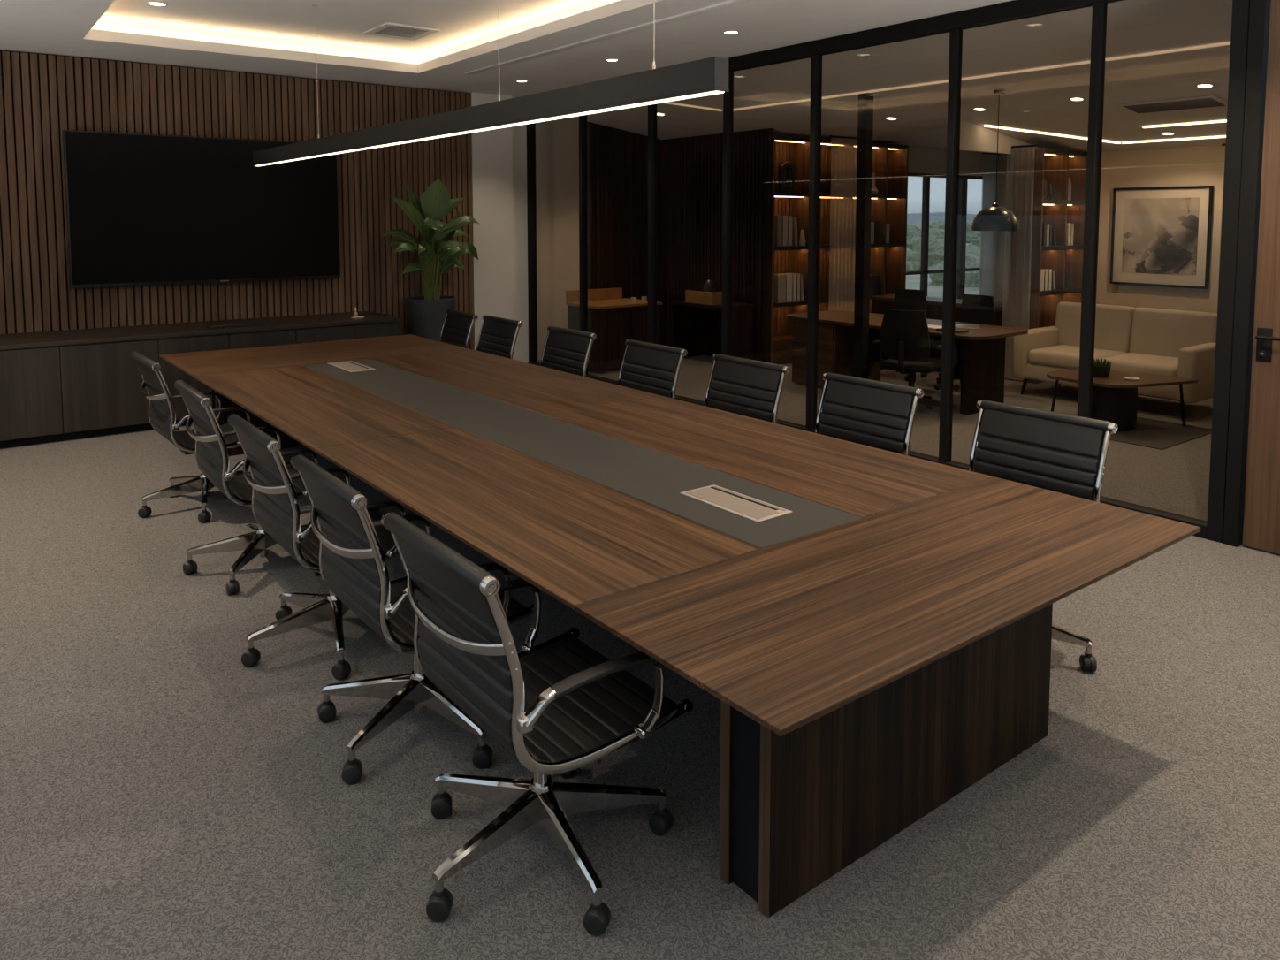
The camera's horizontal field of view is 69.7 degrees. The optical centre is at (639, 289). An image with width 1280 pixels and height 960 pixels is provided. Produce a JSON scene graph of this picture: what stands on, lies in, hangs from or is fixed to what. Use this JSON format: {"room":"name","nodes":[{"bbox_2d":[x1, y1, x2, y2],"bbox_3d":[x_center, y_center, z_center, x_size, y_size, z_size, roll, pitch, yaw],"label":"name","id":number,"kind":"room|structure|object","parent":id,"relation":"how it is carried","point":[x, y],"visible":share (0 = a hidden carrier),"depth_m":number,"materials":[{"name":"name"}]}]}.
{"room":"conference room","nodes":[
{"label":"conference room","id":0,"kind":"room"},
{"bbox_2d":[470,91,528,362],"bbox_3d":[-4.118,-0.483,8.804,7.200,3.200,0.200,-3,6,-37],"label":"wall","id":1,"kind":"structure","parent":0,"point":[499,156],"depth_m":10.59,"materials":[{"name":"white paint"}]},
{"bbox_2d":[0,50,474,350],"bbox_3d":[-4.392,-0.459,8.531,6.232,3.195,0.098,-3,6,-37],"label":"panelling","id":2,"kind":"object","parent":1,"relation":"attached to","point":[42,95],"visible":0.57,"depth_m":8.67,"materials":[{"name":"brown wood"}]},
{"bbox_2d":[62,129,340,288],"bbox_3d":[-4.026,-0.743,8.663,2.360,1.360,0.103,-3,6,-37],"label":"television","id":3,"kind":"object","parent":2,"relation":"attached to","point":[142,209],"visible":0.88,"depth_m":8.51,"materials":[{"name":"glass"}]},
{"bbox_2d":[526,0,1249,542],"bbox_3d":[0.986,-0.416,7.971,0.100,3.196,7.660,-3,6,-37],"label":"glass partition frame","id":4,"kind":"structure","parent":1,"relation":"in","point":[954,23],"depth_m":6.37,"materials":[{"name":"black metal"}]},
{"bbox_2d":[0,0,1014,97],"bbox_3d":[-0.743,-1.867,4.277,7.190,0.260,11.300,-3,6,-37],"label":"ceiling","id":5,"kind":"structure","parent":0,"point":[270,37],"depth_m":7.45,"materials":[{"name":"paint"}]},
{"bbox_2d":[362,22,440,40],"bbox_3d":[-2.062,-2.221,7.926,0.480,0.019,0.540,-3,6,-37],"label":"ceiling vent","id":6,"kind":"object","parent":5,"relation":"in","point":[387,29],"visible":1,"depth_m":7.90,"materials":[{"name":"metal"}]},
{"bbox_2d":[252,0,728,166],"bbox_3d":[-1.599,-1.501,5.885,0.072,1.139,6.260,-3,6,-37],"label":"linear pendant light","id":7,"kind":"object","parent":5,"relation":"hanging from","point":[709,76],"visible":1,"depth_m":4.42,"materials":[{"name":"black"}]},
{"bbox_2d":[254,91,723,166],"bbox_3d":[-1.599,-0.941,5.929,0.044,0.016,6.248,-3,6,-37],"label":"diffuser","id":8,"kind":"object","parent":7,"relation":"attached to","point":[659,96],"depth_m":4.68,"materials":[{"name":"white"}]},
{"bbox_2d":[464,0,752,75],"bbox_3d":[0.036,-1.924,6.706,0.080,0.022,5.600,-3,6,-37],"label":"ceiling vent","id":9,"kind":"object","parent":5,"relation":"in","point":[724,4],"visible":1,"depth_m":6.96,"materials":[{"name":"paint"}]},
{"bbox_2d":[535,117,579,360],"bbox_3d":[-1.186,-0.706,11.676,0.960,3.200,0.100,-3,6,-37],"label":"wall","id":10,"kind":"structure","parent":0,"point":[557,140],"depth_m":11.70,"materials":[{"name":"beige paint"}]},
{"bbox_2d":[0,354,1279,959],"bbox_3d":[2.242,1.301,7.138,15.100,0.100,11.800,-3,6,-37],"label":"floor","id":11,"kind":"structure","parent":0,"point":[164,796],"depth_m":2.90,"materials":[{"name":"carpet"}]},
{"bbox_2d":[0,311,400,448],"bbox_3d":[-4.590,0.782,7.887,5.000,0.820,0.829,-3,6,-37],"label":"credenza","id":12,"kind":"object","parent":11,"relation":"on","point":[56,385],"visible":0.6,"depth_m":7.57,"materials":[{"name":"brown wood"}]},
{"bbox_2d":[205,320,269,328],"bbox_3d":[-3.656,0.322,8.362,0.520,0.022,0.121,-3,6,-37],"label":"soundbar","id":13,"kind":"object","parent":12,"relation":"on","point":[235,324],"visible":1,"depth_m":8.32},
{"bbox_2d":[129,351,271,523],"bbox_3d":[-2.748,0.875,5.712,0.709,0.970,0.742,-4,6,-39],"label":"chair","id":14,"kind":"object","parent":11,"relation":"on","point":[162,413],"visible":0.66,"depth_m":5.56,"materials":[{"name":"black leather"}]},
{"bbox_2d":[174,380,320,594],"bbox_3d":[-1.954,0.950,4.747,0.732,0.970,0.721,-3,6,-37],"label":"chair","id":15,"kind":"object","parent":11,"relation":"on","point":[211,452],"visible":0.73,"depth_m":4.57,"materials":[{"name":"black leather"}]},
{"bbox_2d":[227,413,404,679],"bbox_3d":[-1.325,1.018,3.872,0.709,0.970,0.742,-3,6,-37],"label":"chair","id":16,"kind":"object","parent":11,"relation":"on","point":[276,508],"visible":0.63,"depth_m":3.72,"materials":[{"name":"black leather"}]},
{"bbox_2d":[290,454,533,784],"bbox_3d":[-0.751,1.069,3.220,0.744,0.970,0.735,-3,6,-37],"label":"chair","id":17,"kind":"object","parent":11,"relation":"on","point":[353,566],"visible":0.68,"depth_m":3.05,"materials":[{"name":"black leather"}]},
{"bbox_2d":[380,178,479,341],"bbox_3d":[-2.217,-0.058,9.685,1.107,2.216,0.573,-3,6,-37],"label":"potted plant","id":18,"kind":"object","parent":11,"relation":"on","point":[425,315],"visible":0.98,"depth_m":9.58,"materials":[{"name":"green plant"}]},
{"bbox_2d":[439,309,478,348],"bbox_3d":[-1.849,0.694,8.045,0.730,0.970,0.720,-3,5,-34],"label":"chair","id":19,"kind":"object","parent":11,"relation":"on","point":[457,327],"visible":0.23,"depth_m":8.10,"materials":[{"name":"black leather"}]},
{"bbox_2d":[476,314,523,358],"bbox_3d":[-1.369,0.737,7.488,0.725,0.970,0.728,-3,5,-32],"label":"chair","id":20,"kind":"object","parent":11,"relation":"on","point":[498,336],"visible":0.22,"depth_m":7.59,"materials":[{"name":"black leather"}]},
{"bbox_2d":[380,511,693,936],"bbox_3d":[-0.283,1.120,2.569,0.727,0.968,0.727,-3,6,-37],"label":"chair","id":21,"kind":"object","parent":11,"relation":"on","point":[558,706],"visible":0.99,"depth_m":2.46,"materials":[{"name":"black leather"}]},
{"bbox_2d":[540,325,596,377],"bbox_3d":[-0.787,0.798,6.708,0.725,0.970,0.737,-3,6,-37],"label":"chair","id":22,"kind":"object","parent":11,"relation":"on","point":[566,350],"visible":0.22,"depth_m":6.81,"materials":[{"name":"black leather"}]},
{"bbox_2d":[565,287,662,370],"bbox_3d":[-0.314,0.454,11.072,0.940,0.880,0.680,-3,6,-37],"label":"sideboard","id":23,"kind":"object","parent":11,"relation":"on","point":[614,320],"visible":0.7,"depth_m":10.75,"materials":[{"name":"brown wood"}]},
{"bbox_2d":[617,339,687,398],"bbox_3d":[-0.129,0.858,5.939,0.725,0.970,0.753,-3,6,-37],"label":"chair","id":24,"kind":"object","parent":11,"relation":"on","point":[651,368],"visible":0.17,"depth_m":6.01,"materials":[{"name":"black leather"}]},
{"bbox_2d":[159,334,1200,918],"bbox_3d":[-0.894,1.031,5.128,2.045,0.750,6.550,-3,6,-37],"label":"conference table","id":25,"kind":"object","parent":11,"relation":"on","point":[872,651],"visible":0.94,"depth_m":2.99,"materials":[{"name":"brown wood"}]},
{"bbox_2d":[327,360,375,372],"bbox_3d":[-2.048,0.545,6.511,0.176,0.007,0.475,-3,6,-37],"label":"outlet panel","id":26,"kind":"object","parent":25,"relation":"on","point":[351,366],"visible":1,"depth_m":6.48,"materials":[{"name":"metal"}]},
{"bbox_2d":[679,484,792,522],"bbox_3d":[0.350,0.787,3.396,0.176,0.007,0.420,-3,6,-37],"label":"power outlet","id":27,"kind":"object","parent":25,"relation":"on","point":[749,507],"visible":1,"depth_m":3.37,"materials":[{"name":"metal"}]},
{"bbox_2d":[669,289,755,359],"bbox_3d":[0.899,0.458,11.538,0.550,0.900,1.000,-3,6,-37],"label":"writing desk","id":28,"kind":"object","parent":11,"relation":"on","point":[687,314],"visible":0.7,"depth_m":11.39,"materials":[{"name":"brown wood"}]},
{"bbox_2d":[700,277,718,292],"bbox_3d":[0.891,0.005,11.686,0.240,0.300,0.240,-3,6,-37],"label":"vase","id":29,"kind":"object","parent":28,"relation":"on","point":[710,285],"visible":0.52,"depth_m":11.60,"materials":[{"name":"black ceramic"}]},
{"bbox_2d":[704,353,790,423],"bbox_3d":[0.404,0.913,5.222,0.733,0.970,0.721,-3,6,-37],"label":"chair","id":30,"kind":"object","parent":11,"relation":"on","point":[747,387],"visible":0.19,"depth_m":5.35,"materials":[{"name":"black leather"}]},
{"bbox_2d":[770,135,908,364],"bbox_3d":[2.529,-0.528,12.033,2.630,2.790,0.360,-3,6,-37],"label":"bookcase","id":31,"kind":"object","parent":11,"relation":"on","point":[890,162],"visible":0.56,"depth_m":12.09,"materials":[{"name":"brown wood"}]},
{"bbox_2d":[773,215,782,246],"bbox_3d":[1.650,-0.718,11.329,0.085,0.370,0.200,-3,6,-37],"label":"book","id":32,"kind":"object","parent":31,"relation":"on","point":[778,219],"visible":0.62,"depth_m":11.25,"materials":[{"name":"paper"}]},
{"bbox_2d":[773,274,785,302],"bbox_3d":[1.690,-0.012,11.415,0.140,0.340,0.200,-3,6,-37],"label":"book","id":33,"kind":"object","parent":31,"relation":"on","point":[779,279],"visible":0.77,"depth_m":11.33,"materials":[{"name":"paper"}]},
{"bbox_2d":[782,215,787,245],"bbox_3d":[1.726,-0.725,11.387,0.085,0.375,0.200,-3,6,-37],"label":"book","id":34,"kind":"object","parent":31,"relation":"on","point":[784,217],"visible":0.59,"depth_m":11.30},
{"bbox_2d":[780,273,792,302],"bbox_3d":[1.793,-0.021,11.493,0.100,0.345,0.200,-3,6,-37],"label":"book","id":35,"kind":"object","parent":31,"relation":"on","point":[788,277],"visible":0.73,"depth_m":11.41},
{"bbox_2d":[787,215,792,245],"bbox_3d":[1.797,-0.727,11.442,0.075,0.370,0.200,-3,6,-37],"label":"book","id":36,"kind":"object","parent":31,"relation":"on","point":[789,217],"visible":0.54,"depth_m":11.36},
{"bbox_2d":[784,273,796,301],"bbox_3d":[1.872,-0.023,11.554,0.055,0.340,0.200,-3,6,-37],"label":"book","id":37,"kind":"object","parent":31,"relation":"on","point":[794,276],"visible":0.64,"depth_m":11.47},
{"bbox_2d":[786,273,799,301],"bbox_3d":[1.928,-0.029,11.597,0.050,0.345,0.200,-3,6,-37],"label":"book","id":38,"kind":"object","parent":31,"relation":"on","point":[797,274],"visible":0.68,"depth_m":11.52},
{"bbox_2d":[792,217,798,245],"bbox_3d":[1.880,-0.723,11.506,0.071,0.352,0.200,-3,6,-37],"label":"book","id":39,"kind":"object","parent":31,"relation":"on","point":[794,219],"visible":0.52,"depth_m":11.43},
{"bbox_2d":[800,274,804,300],"bbox_3d":[1.980,-0.026,11.637,0.074,0.333,0.200,-3,6,-37],"label":"book","id":40,"kind":"object","parent":31,"relation":"on","point":[801,275],"visible":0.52,"depth_m":11.56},
{"bbox_2d":[799,229,806,245],"bbox_3d":[2.042,-0.649,11.548,0.090,0.200,0.090,-3,6,-37],"label":"vase","id":41,"kind":"object","parent":31,"relation":"on","point":[802,240],"visible":1,"depth_m":11.52,"materials":[{"name":"brown ceramic"}]},
{"bbox_2d":[820,181,829,193],"bbox_3d":[2.269,-1.300,11.761,0.300,0.150,0.300,-3,6,-37],"label":"bowl","id":42,"kind":"object","parent":31,"relation":"on","point":[824,185],"visible":0.24,"depth_m":11.65,"materials":[{"name":"black ceramic"}]},
{"bbox_2d":[774,196,876,198],"bbox_3d":[2.540,-1.192,11.967,2.540,0.007,0.020,-3,6,-37],"label":"light","id":43,"kind":"object","parent":31,"relation":"attached to","point":[801,197],"depth_m":11.64,"materials":[{"name":"white"}]},
{"bbox_2d":[821,178,845,193],"bbox_3d":[2.507,-1.334,11.941,0.300,0.190,0.300,-3,6,-37],"label":"bowl","id":44,"kind":"object","parent":31,"relation":"on","point":[835,186],"visible":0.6,"depth_m":11.82,"materials":[{"name":"black ceramic"}]},
{"bbox_2d":[775,140,893,149],"bbox_3d":[2.540,-1.869,11.914,2.540,0.007,0.020,-3,6,-37],"label":"light","id":45,"kind":"object","parent":31,"relation":"attached to","point":[803,144],"depth_m":11.78,"materials":[{"name":"white"}]},
{"bbox_2d":[870,220,878,243],"bbox_3d":[3.134,-0.771,12.467,0.070,0.300,0.200,-3,6,-37],"label":"book","id":46,"kind":"object","parent":31,"relation":"on","point":[876,223],"visible":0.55,"depth_m":12.38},
{"bbox_2d":[871,173,877,194],"bbox_3d":[3.150,-1.418,12.379,0.120,0.290,0.120,-3,6,-37],"label":"vase","id":47,"kind":"object","parent":31,"relation":"on","point":[874,191],"visible":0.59,"depth_m":12.35,"materials":[{"name":"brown ceramic"}]},
{"bbox_2d":[869,274,880,295],"bbox_3d":[3.111,-0.061,12.502,0.240,0.270,0.204,-3,6,-37],"label":"storage box","id":48,"kind":"object","parent":31,"relation":"on","point":[874,279],"visible":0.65,"depth_m":12.43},
{"bbox_3d":[1.809,-1.213,11.413,0.320,0.030,0.160,-3,6,-37],"label":"book","id":49,"kind":"object","parent":31,"relation":"on","visible":0},
{"bbox_3d":[1.801,-1.242,11.405,0.280,0.028,0.150,-3,6,-37],"label":"book","id":50,"kind":"object","parent":49,"relation":"on","visible":0},
{"bbox_2d":[777,161,793,188],"bbox_3d":[1.809,-1.420,11.397,0.250,0.329,0.080,-3,6,-37],"label":"sculpture","id":51,"kind":"object","parent":50,"relation":"on","point":[785,165],"visible":1,"depth_m":11.35,"materials":[{"name":"black ceramic"}]},
{"bbox_2d":[853,92,873,379],"bbox_3d":[2.150,-0.376,8.861,0.105,2.977,0.105,-3,6,-37],"label":"post","id":52,"kind":"object","parent":11,"relation":"on","point":[864,110],"visible":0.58,"depth_m":8.81,"materials":[{"name":"metal"}]},
{"bbox_2d":[815,372,924,456],"bbox_3d":[0.922,0.963,4.587,0.734,0.970,0.721,-3,6,-37],"label":"chair","id":53,"kind":"object","parent":11,"relation":"on","point":[875,414],"visible":0.26,"depth_m":4.67,"materials":[{"name":"black leather"}]},
{"bbox_2d":[880,289,927,380],"bbox_3d":[2.931,0.505,10.413,0.620,0.980,0.650,-4,6,-42],"label":"office chair","id":54,"kind":"object","parent":11,"relation":"on","point":[904,299],"visible":0.2,"depth_m":10.57,"materials":[{"name":"black leather"}]},
{"bbox_2d":[872,308,941,416],"bbox_3d":[2.498,0.658,8.447,0.650,0.980,0.620,3,5,34],"label":"office chair","id":55,"kind":"object","parent":11,"relation":"on","point":[904,340],"visible":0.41,"depth_m":8.21,"materials":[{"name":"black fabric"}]},
{"bbox_2d":[786,310,1028,415],"bbox_3d":[2.623,0.704,9.344,0.940,0.750,2.400,-3,6,-37],"label":"desk","id":56,"kind":"object","parent":11,"relation":"on","point":[979,354],"visible":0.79,"depth_m":9.27,"materials":[{"name":"brown wood"}]},
{"bbox_2d":[954,323,980,329],"bbox_3d":[3.125,0.259,8.841,0.279,0.215,0.320,1,5,17],"label":"laptop","id":57,"kind":"object","parent":56,"relation":"on","point":[956,325],"visible":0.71,"depth_m":8.78,"materials":[{"name":"metal"}]},
{"bbox_2d":[870,294,1007,377],"bbox_3d":[3.743,0.534,11.204,0.510,0.800,1.920,-3,6,-37],"label":"base cabinet","id":58,"kind":"object","parent":11,"relation":"on","point":[880,302],"visible":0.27,"depth_m":11.05,"materials":[{"name":"brown wood"}]},
{"bbox_2d":[934,294,995,389],"bbox_3d":[3.405,0.562,9.682,0.621,0.980,0.650,-3,5,-32],"label":"office chair","id":59,"kind":"object","parent":11,"relation":"on","point":[975,308],"visible":0.23,"depth_m":9.81,"materials":[{"name":"black leather"}]},
{"bbox_2d":[968,399,1117,671],"bbox_3d":[1.526,1.020,3.843,0.705,0.970,0.736,-3,6,-37],"label":"chair","id":60,"kind":"object","parent":11,"relation":"on","point":[1064,453],"visible":0.23,"depth_m":3.91,"materials":[{"name":"black leather"}]},
{"bbox_2d":[1005,147,1087,383],"bbox_3d":[4.578,-0.273,10.330,0.970,2.545,0.360,-3,6,-37],"label":"bookcase","id":61,"kind":"object","parent":11,"relation":"on","point":[1029,307],"visible":0.72,"depth_m":10.16,"materials":[{"name":"brown wood"}]},
{"bbox_2d":[1040,269,1044,290],"bbox_3d":[4.346,-0.101,10.127,0.090,0.230,0.180,-3,6,-37],"label":"book","id":62,"kind":"object","parent":61,"relation":"on","point":[1042,271],"visible":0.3,"depth_m":10.06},
{"bbox_2d":[1041,223,1046,246],"bbox_3d":[4.370,-0.601,10.107,0.050,0.250,0.180,-3,6,-37],"label":"book","id":63,"kind":"object","parent":61,"relation":"on","point":[1044,225],"visible":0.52,"depth_m":10.03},
{"bbox_2d":[1041,268,1048,290],"bbox_3d":[4.418,-0.108,10.182,0.060,0.235,0.180,-3,6,-37],"label":"book","id":64,"kind":"object","parent":61,"relation":"on","point":[1046,275],"visible":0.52,"depth_m":10.11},
{"bbox_2d":[1043,176,1048,199],"bbox_3d":[4.412,-1.103,10.062,0.120,0.250,0.120,-3,6,-37],"label":"vase","id":65,"kind":"object","parent":61,"relation":"on","point":[1046,187],"visible":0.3,"depth_m":10.02,"materials":[{"name":"black ceramic"}]},
{"bbox_2d":[1047,183,1054,199],"bbox_3d":[4.523,-1.075,10.150,0.110,0.180,0.110,-3,6,-37],"label":"vase","id":66,"kind":"object","parent":61,"relation":"on","point":[1051,194],"visible":0.5,"depth_m":10.11,"materials":[{"name":"black ceramic"}]},
{"bbox_2d":[1066,222,1071,245],"bbox_3d":[4.782,-0.625,10.423,0.060,0.250,0.180,-3,6,-37],"label":"book","id":67,"kind":"object","parent":61,"relation":"on","point":[1069,224],"visible":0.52,"depth_m":10.35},
{"bbox_2d":[1013,301,1217,420],"bbox_3d":[4.689,0.647,8.996,0.900,0.921,1.720,-3,6,-37],"label":"sofa","id":68,"kind":"object","parent":11,"relation":"on","point":[1146,340],"visible":0.69,"depth_m":8.93,"materials":[{"name":"beige fabric"}]},
{"bbox_2d":[1028,344,1126,369],"bbox_3d":[4.417,0.686,9.235,0.745,0.153,0.705,-3,6,-37],"label":"seat cushion","id":69,"kind":"object","parent":68,"relation":"on","point":[1040,356],"depth_m":9.13,"materials":[{"name":"beige fabric"}]},
{"bbox_2d":[1054,301,1135,353],"bbox_3d":[4.684,0.408,9.466,0.250,0.517,0.780,-3,6,-37],"label":"cushion","id":70,"kind":"object","parent":68,"relation":"on","point":[1114,324],"depth_m":9.31,"materials":[{"name":"beige fabric"}]},
{"bbox_2d":[1099,352,1178,376],"bbox_3d":[4.846,0.729,8.677,0.745,0.153,0.705,-3,6,-37],"label":"seat cushion","id":71,"kind":"object","parent":68,"relation":"on","point":[1155,363],"depth_m":8.53,"materials":[{"name":"beige fabric"}]},
{"bbox_2d":[1128,307,1217,357],"bbox_3d":[5.159,0.456,8.849,0.250,0.517,0.780,-3,6,-37],"label":"cushion","id":72,"kind":"object","parent":68,"relation":"on","point":[1152,331],"depth_m":8.82,"materials":[{"name":"beige fabric"}]},
{"bbox_2d":[1074,414,1211,449],"bbox_3d":[4.159,1.190,7.877,1.050,0.008,1.050,-3,6,-37],"label":"rug","id":73,"kind":"object","parent":11,"relation":"on","point":[1151,433],"visible":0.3,"depth_m":7.62,"materials":[{"name":"carpet"}]},
{"bbox_2d":[1046,368,1198,431],"bbox_3d":[4.147,0.969,8.012,0.876,0.411,0.980,-3,6,-37],"label":"coffee table","id":74,"kind":"object","parent":73,"relation":"on","point":[1115,397],"visible":0.72,"depth_m":7.75,"materials":[{"name":"brown wood"}]},
{"bbox_2d":[1093,358,1111,377],"bbox_3d":[4.022,0.682,8.023,0.170,0.161,0.179,-1,5,-13],"label":"succulent","id":75,"kind":"object","parent":74,"relation":"on","point":[1100,369],"visible":0.89,"depth_m":7.97,"materials":[{"name":"green plant"}]},
{"bbox_2d":[586,121,773,363],"bbox_3d":[0.380,-0.621,11.547,1.360,3.050,2.220,-3,6,-37],"label":"wall","id":76,"kind":"structure","parent":0,"point":[689,170],"depth_m":12.10,"materials":[{"name":"brown wood"}]},
{"bbox_2d":[570,0,1232,153],"bbox_3d":[3.998,-1.895,10.517,7.910,0.750,8.200,-3,6,-37],"label":"ceiling","id":77,"kind":"structure","parent":0,"point":[1035,101],"depth_m":8.21,"materials":[{"name":"paint"}]},
{"bbox_2d":[661,102,722,111],"bbox_3d":[0.309,-2.064,10.193,1.220,0.159,0.035,-1,4,-8],"label":"ceiling light strip","id":78,"kind":"object","parent":77,"relation":"attached to","point":[661,102],"visible":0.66,"depth_m":10.22,"materials":[{"name":"white"}]},
{"bbox_2d":[733,42,1230,111],"bbox_3d":[2.588,-1.827,8.172,0.035,0.012,5.400,-3,6,-37],"label":"ceiling light strip","id":79,"kind":"object","parent":77,"relation":"attached to","point":[1227,43],"visible":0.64,"depth_m":7.53,"materials":[{"name":"white"}]},
{"bbox_2d":[970,90,1020,230],"bbox_3d":[3.192,-1.146,8.210,0.410,1.245,0.410,-3,6,-37],"label":"dome pendant lamp","id":80,"kind":"object","parent":77,"relation":"hanging from","point":[995,217],"visible":1,"depth_m":8.12,"materials":[{"name":"metal"}]},
{"bbox_2d":[983,125,1120,144],"bbox_3d":[4.335,-1.625,9.653,1.474,0.183,0.035,0,4,-4],"label":"ceiling light strip","id":81,"kind":"object","parent":77,"relation":"attached to","point":[984,125],"visible":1,"depth_m":9.63,"materials":[{"name":"white"}]},
{"bbox_2d":[1115,94,1227,114],"bbox_3d":[4.646,-1.600,8.004,0.397,0.068,0.800,-3,6,-37],"label":"ceiling vent","id":82,"kind":"object","parent":77,"relation":"in","point":[1207,102],"visible":0.91,"depth_m":7.97,"materials":[{"name":"metal"}]},
{"bbox_2d":[1121,136,1226,144],"bbox_3d":[5.510,-1.499,9.157,0.035,0.012,1.360,-3,6,-37],"label":"ceiling light strip","id":83,"kind":"object","parent":77,"relation":"attached to","point":[1216,136],"visible":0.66,"depth_m":9.26,"materials":[{"name":"white"}]},
{"bbox_2d":[1142,120,1226,128],"bbox_3d":[5.242,-1.534,8.449,0.035,0.012,1.170,-3,6,-37],"label":"ceiling light strip","id":84,"kind":"object","parent":77,"relation":"attached to","point":[1223,120],"visible":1,"depth_m":8.61,"materials":[{"name":"white"}]},
{"bbox_2d":[907,145,996,296],"bbox_3d":[3.513,-0.635,13.086,5.480,2.840,0.100,-3,6,-37],"label":"wall","id":85,"kind":"structure","parent":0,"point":[921,159],"depth_m":14.09,"materials":[{"name":"beige paint"}]},
{"bbox_2d":[906,172,989,299],"bbox_3d":[4.627,-0.756,13.934,2.170,1.950,0.080,-3,6,-37],"label":"window","id":86,"kind":"structure","parent":85,"relation":"attached to","point":[961,269],"depth_m":14.12,"materials":[{"name":"brown metal"}]},
{"bbox_2d":[991,152,1012,303],"bbox_3d":[5.497,-0.589,12.499,3.050,2.840,3.250,-3,6,-37],"label":"wall","id":87,"kind":"structure","parent":0,"point":[999,287],"depth_m":14.52,"materials":[{"name":"beige paint"}]},
{"bbox_2d":[1096,144,1225,312],"bbox_3d":[6.092,-0.206,9.238,0.100,2.580,3.220,-3,6,-37],"label":"wall","id":88,"kind":"structure","parent":0,"point":[1198,165],"depth_m":9.81,"materials":[{"name":"beige paint"}]},
{"bbox_2d":[1109,185,1213,289],"bbox_3d":[5.543,-0.561,9.806,0.043,1.060,0.990,-3,6,-37],"label":"framed painting","id":89,"kind":"object","parent":88,"relation":"attached to","point":[1161,236],"visible":1,"depth_m":9.78,"materials":[{"name":"black paper"}]},
{"bbox_2d":[1121,197,1199,275],"bbox_3d":[5.540,-0.568,9.800,0.003,0.805,0.755,-3,6,-37],"label":"picture","id":90,"kind":"object","parent":89,"relation":"attached to","point":[1161,235],"depth_m":9.79,"materials":[{"name":"paper"}]},
{"bbox_3d":[4.383,-0.076,3.558,0.120,3.200,3.500,-3,6,-37],"label":"wall","id":91,"kind":"structure","parent":0,"visible":0},
{"bbox_2d":[1222,0,1279,554],"bbox_3d":[3.572,-0.048,4.586,0.151,2.985,1.040,-3,6,-37],"label":"door","id":92,"kind":"structure","parent":91,"relation":"in","point":[1252,505],"depth_m":4.91,"materials":[{"name":"brown wood"}]},
{"label":"outside","id":93,"kind":"structure","parent":0,"visible":0},
{"bbox_2d":[905,224,980,297],"bbox_3d":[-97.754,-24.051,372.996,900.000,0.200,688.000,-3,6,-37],"label":"ground","id":94,"kind":"structure","parent":93,"point":[912,281],"depth_m":63.33,"materials":[{"name":"green plant"}]},
{"bbox_2d":[906,247,921,271],"bbox_3d":[23.749,-2.783,83.930,4.368,2.153,4.433,-3,6,-37],"label":"shrub","id":95,"kind":"object","parent":94,"relation":"on","point":[913,258],"visible":0.3,"depth_m":82.28,"materials":[{"name":"green plant"}]},
{"bbox_2d":[906,223,921,238],"bbox_3d":[41.572,-8.317,142.567,8.523,4.107,7.542,-3,6,-37],"label":"shrub","id":96,"kind":"object","parent":94,"relation":"on","point":[912,230],"visible":0.11,"depth_m":140.29,"materials":[{"name":"green plant"}]},
{"bbox_2d":[906,235,938,252],"bbox_3d":[32.714,-4.964,108.289,5.957,2.730,6.242,-3,6,-37],"label":"shrub","id":97,"kind":"object","parent":94,"relation":"on","point":[914,243],"visible":0.16,"depth_m":106.53,"materials":[{"name":"green plant"}]},
{"bbox_2d":[916,228,944,239],"bbox_3d":[38.573,-6.269,120.230,7.429,3.483,6.978,-3,6,-37],"label":"shrub","id":98,"kind":"object","parent":94,"relation":"on","point":[933,232],"visible":0.11,"depth_m":118.32,"materials":[{"name":"green plant"}]},
{"bbox_2d":[928,238,944,266],"bbox_3d":[30.673,-3.676,91.512,5.789,2.759,5.202,-3,6,-37],"label":"shrub","id":99,"kind":"object","parent":94,"relation":"on","point":[935,249],"visible":0.3,"depth_m":90.32,"materials":[{"name":"green plant"}]},
{"bbox_2d":[929,220,944,229],"bbox_3d":[52.667,-9.889,161.136,9.400,4.368,8.977,-3,6,-37],"label":"shrub","id":100,"kind":"object","parent":94,"relation":"on","point":[940,224],"visible":0.11,"depth_m":159.63,"materials":[{"name":"green plant"}]},
{"bbox_2d":[906,212,976,224],"bbox_3d":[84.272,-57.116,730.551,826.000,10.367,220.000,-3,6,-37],"label":"hills","id":101,"kind":"structure","parent":94,"relation":"on","point":[913,218],"depth_m":778.93,"materials":[{"name":"grey"}]},
{"bbox_2d":[928,253,981,287],"bbox_3d":[22.868,-1.472,65.538,4.707,2.386,3.889,-1,5,-11],"label":"shrub","id":102,"kind":"object","parent":94,"relation":"on","point":[972,278],"visible":0.44,"depth_m":64.42,"materials":[{"name":"green plant"}]},
{"bbox_2d":[966,220,979,243],"bbox_3d":[63.561,-11.372,179.609,9.296,4.465,9.730,-3,6,-37],"label":"shrub","id":103,"kind":"object","parent":94,"relation":"on","point":[970,234],"visible":0.18,"depth_m":175.76,"materials":[{"name":"green plant"}]},
{"bbox_2d":[966,243,981,257],"bbox_3d":[30.209,-2.820,82.396,4.955,2.465,4.865,-3,6,-37],"label":"shrub","id":104,"kind":"object","parent":94,"relation":"on","point":[971,248],"visible":0.08,"depth_m":81.50,"materials":[{"name":"green plant"}]},
{"bbox_2d":[970,230,982,246],"bbox_3d":[52.063,-7.330,135.605,6.453,3.218,6.967,-3,6,-37],"label":"shrub","id":105,"kind":"object","parent":94,"relation":"on","point":[974,241],"visible":0.16,"depth_m":134.83,"materials":[{"name":"green plant"}]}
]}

